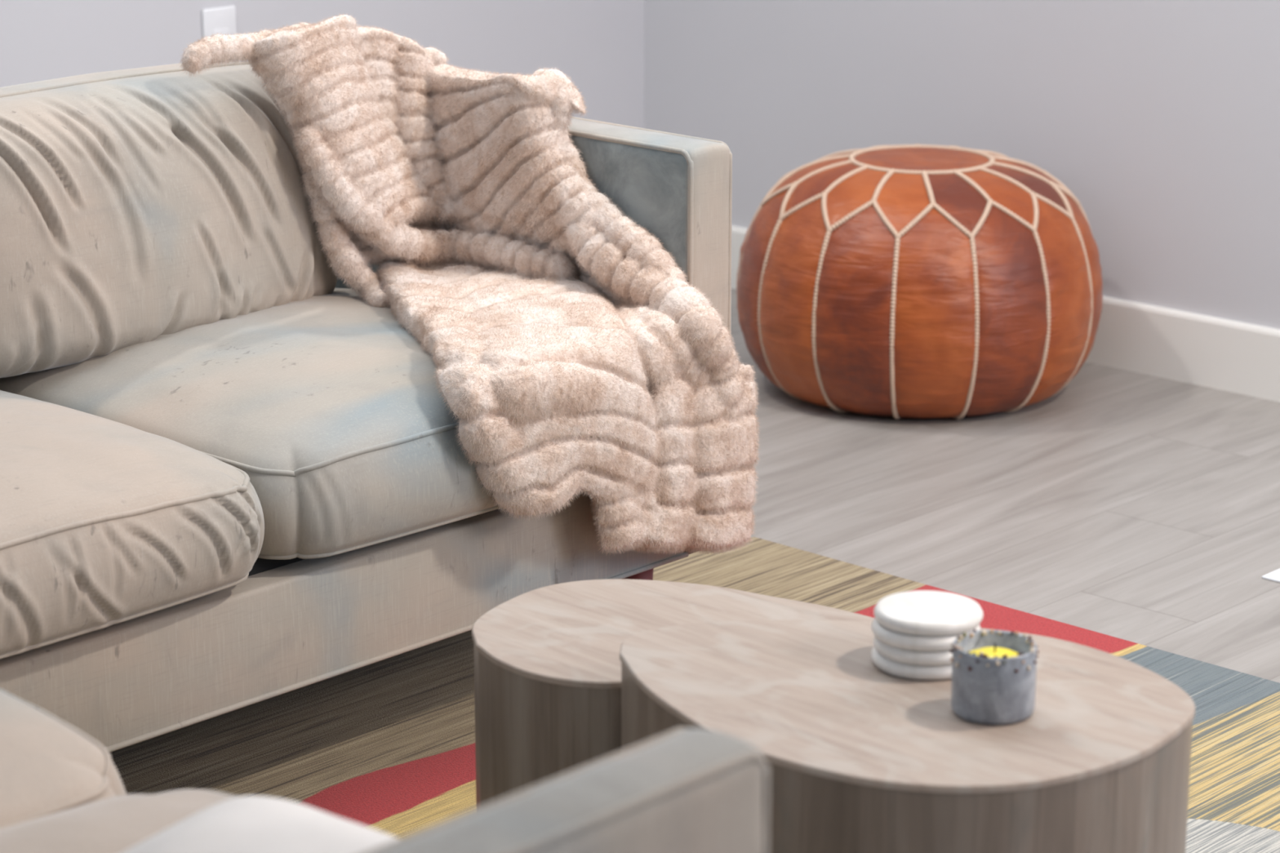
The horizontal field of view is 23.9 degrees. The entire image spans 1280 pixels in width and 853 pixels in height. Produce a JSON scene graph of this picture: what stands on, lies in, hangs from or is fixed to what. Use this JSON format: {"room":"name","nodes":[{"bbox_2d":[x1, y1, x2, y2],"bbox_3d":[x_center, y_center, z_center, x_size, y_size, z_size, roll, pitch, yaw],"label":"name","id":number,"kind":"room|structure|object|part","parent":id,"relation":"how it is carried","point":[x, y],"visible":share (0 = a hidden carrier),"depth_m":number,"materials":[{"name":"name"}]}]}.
{"room":"living room","nodes":[
{"label":"living room","id":0,"kind":"room"},
{"bbox_2d":[0,0,644,128],"bbox_3d":[-2.275,-0.918,3.219,0.100,2.600,6.765,14,21,41],"label":"wall","id":1,"kind":"structure","parent":0,"point":[599,44],"depth_m":5.27,"materials":[{"name":"paint"}]},
{"bbox_2d":[201,4,236,61],"bbox_3d":[-0.690,-0.632,4.972,0.007,0.115,0.070,14,21,41],"label":"outlet cover","id":2,"kind":"object","parent":1,"relation":"attached to","point":[223,19],"visible":0.45,"depth_m":4.96,"materials":[{"name":"white plastic"}]},
{"bbox_2d":[644,0,1279,328],"bbox_3d":[2.740,-0.881,3.086,7.400,2.600,0.100,14,21,41],"label":"wall","id":3,"kind":"structure","parent":0,"point":[1161,117],"depth_m":5.10,"materials":[{"name":"paint"}]},
{"bbox_2d":[731,225,1279,401],"bbox_3d":[2.706,0.328,3.378,7.385,0.116,0.015,14,21,41],"label":"baseboard","id":4,"kind":"structure","parent":3,"relation":"attached to","point":[1187,347],"depth_m":5.00,"materials":[{"name":"paint"}]},
{"bbox_2d":[730,288,1279,683],"bbox_3d":[0.422,1.045,1.141,7.500,0.050,6.765,14,21,41],"label":"floor","id":5,"kind":"structure","parent":0,"point":[1141,508],"depth_m":4.35,"materials":[{"name":"grey wood"}]},
{"bbox_2d":[0,60,732,752],"bbox_3d":[-0.667,-0.002,3.449,0.885,0.711,1.433,14,21,41],"label":"loveseat","id":6,"kind":"object","parent":5,"relation":"on","point":[231,477],"visible":0.71,"depth_m":3.38,"materials":[{"name":"fabric"}]},
{"bbox_2d":[0,390,264,655],"bbox_3d":[-0.799,0.084,3.139,0.638,0.162,0.651,14,21,41],"label":"seat cushion","id":7,"kind":"object","parent":6,"relation":"on","point":[112,512],"depth_m":3.06,"materials":[{"name":"fabric"}]},
{"bbox_2d":[0,60,337,377],"bbox_3d":[-0.626,-0.260,3.630,0.290,0.306,0.594,14,21,41],"label":"cushion","id":8,"kind":"object","parent":6,"relation":"on","point":[144,211],"depth_m":3.52,"materials":[{"name":"fabric"}]},
{"bbox_2d":[0,288,499,555],"bbox_3d":[-0.364,-0.043,3.588,0.633,0.163,0.674,14,21,41],"label":"seat cushion","id":9,"kind":"object","parent":6,"relation":"on","point":[339,431],"depth_m":3.35,"materials":[{"name":"fabric"}]},
{"bbox_2d":[178,12,760,555],"bbox_3d":[-0.206,-0.157,3.603,0.568,0.620,0.489,14,21,41],"label":"throw blanket","id":10,"kind":"object","parent":6,"relation":"on","point":[572,353],"visible":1,"depth_m":3.61,"materials":[{"name":"beige fur"}]},
{"bbox_3d":[-0.220,-0.169,3.930,0.840,0.505,0.081,14,21,41],"label":"arm","id":11,"kind":"part","parent":6,"relation":"part of","materials":[{"name":"fabric"}]},
{"bbox_3d":[-0.004,0.219,3.732,0.044,0.121,0.044,14,21,41],"label":"leg","id":12,"kind":"part","parent":6,"relation":"part of","materials":[{"name":"red"}]},
{"bbox_2d":[109,536,1279,852],"bbox_3d":[0.371,0.715,2.206,3.300,0.006,2.720,14,21,41],"label":"area rug","id":13,"kind":"object","parent":5,"relation":"on","point":[387,745],"visible":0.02,"depth_m":3.48,"materials":[{"name":"multicoloured fabric"}]},
{"bbox_2d":[0,688,770,852],"bbox_3d":[-0.675,0.400,2.015,1.366,0.705,0.933,14,21,41],"label":"loveseat","id":14,"kind":"object","parent":13,"relation":"on","point":[681,789],"visible":0.77,"depth_m":1.74,"materials":[{"name":"fabric"}]},
{"bbox_2d":[0,690,126,826],"bbox_3d":[-0.790,0.308,2.313,0.639,0.179,0.636,14,21,41],"label":"seat cushion","id":15,"kind":"object","parent":14,"relation":"on","point":[49,766],"depth_m":2.29,"materials":[{"name":"fabric"}]},
{"bbox_2d":[0,788,234,852],"bbox_3d":[-0.344,0.422,1.908,0.634,0.179,0.633,14,21,41],"label":"seat cushion","id":16,"kind":"object","parent":14,"relation":"on","point":[33,820],"depth_m":2.16,"materials":[{"name":"fabric"}]},
{"bbox_2d":[121,795,399,852],"bbox_3d":[-0.252,0.338,1.784,0.344,0.145,0.333,15,21,42],"label":"throw pillow","id":17,"kind":"object","parent":14,"relation":"on","point":[243,824],"visible":0.94,"depth_m":1.85,"materials":[{"name":"white fabric"}]},
{"bbox_3d":[-0.233,0.504,1.546,0.066,0.505,0.840,14,21,41],"label":"arm","id":18,"kind":"part","parent":14,"relation":"part of","materials":[{"name":"fabric"}]},
{"bbox_2d":[471,578,874,807],"bbox_3d":[0.060,0.352,2.829,0.429,0.354,0.280,-2,16,-6],"label":"coffee table","id":19,"kind":"object","parent":13,"relation":"on","point":[548,664],"visible":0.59,"depth_m":2.73,"materials":[{"name":"brown wood"}]},
{"bbox_2d":[619,619,1195,852],"bbox_3d":[0.205,0.406,2.546,0.473,0.404,0.374,14,21,41],"label":"coffee table","id":20,"kind":"object","parent":13,"relation":"on","point":[861,757],"visible":0.88,"depth_m":2.38,"materials":[{"name":"brown wood"}]},
{"bbox_2d":[871,646,951,679],"bbox_3d":[0.240,0.193,2.535,0.091,0.012,0.091,14,21,41],"label":"coaster","id":21,"kind":"object","parent":20,"relation":"on","point":[891,667],"visible":0.38,"depth_m":2.50,"materials":[{"name":"white stone"}]},
{"bbox_2d":[873,635,952,666],"bbox_3d":[0.241,0.181,2.532,0.091,0.012,0.091,14,21,41],"label":"coaster","id":22,"kind":"object","parent":21,"relation":"on","point":[902,655],"visible":0.32,"depth_m":2.49,"materials":[{"name":"white stone"}]},
{"bbox_2d":[871,617,980,651],"bbox_3d":[0.239,0.169,2.529,0.091,0.012,0.091,14,21,41],"label":"coaster","id":23,"kind":"object","parent":22,"relation":"on","point":[886,636],"visible":0.46,"depth_m":2.49,"materials":[{"name":"white stone"}]},
{"bbox_2d":[873,590,982,635],"bbox_3d":[0.241,0.156,2.528,0.091,0.012,0.091,14,21,41],"label":"coaster","id":24,"kind":"object","parent":23,"relation":"on","point":[919,612],"visible":1,"depth_m":2.51,"materials":[{"name":"white stone"}]},
{"bbox_2d":[949,628,1039,724],"bbox_3d":[0.284,0.200,2.421,0.071,0.061,0.072,14,21,41],"label":"candle","id":25,"kind":"object","parent":20,"relation":"on","point":[994,672],"visible":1,"depth_m":2.40,"materials":[{"name":"grey concrete"},{"name":"yellow wax"},{"name":"dried petal"}]},
{"bbox_2d":[736,143,1102,419],"bbox_3d":[0.456,-0.249,4.939,0.595,0.388,0.597,-7,17,-24],"label":"pouf","id":26,"kind":"object","parent":5,"relation":"on","point":[915,281],"visible":1,"depth_m":4.72,"materials":[{"name":"brown leather"}]},
{"bbox_2d":[1262,568,1279,582],"bbox_3d":[1.023,0.202,4.031,0.285,0.004,0.263,14,21,41],"label":"paper sheet","id":27,"kind":"object","parent":5,"relation":"on","point":[1274,576],"visible":1,"depth_m":4.03,"materials":[{"name":"white paper"}]}
]}

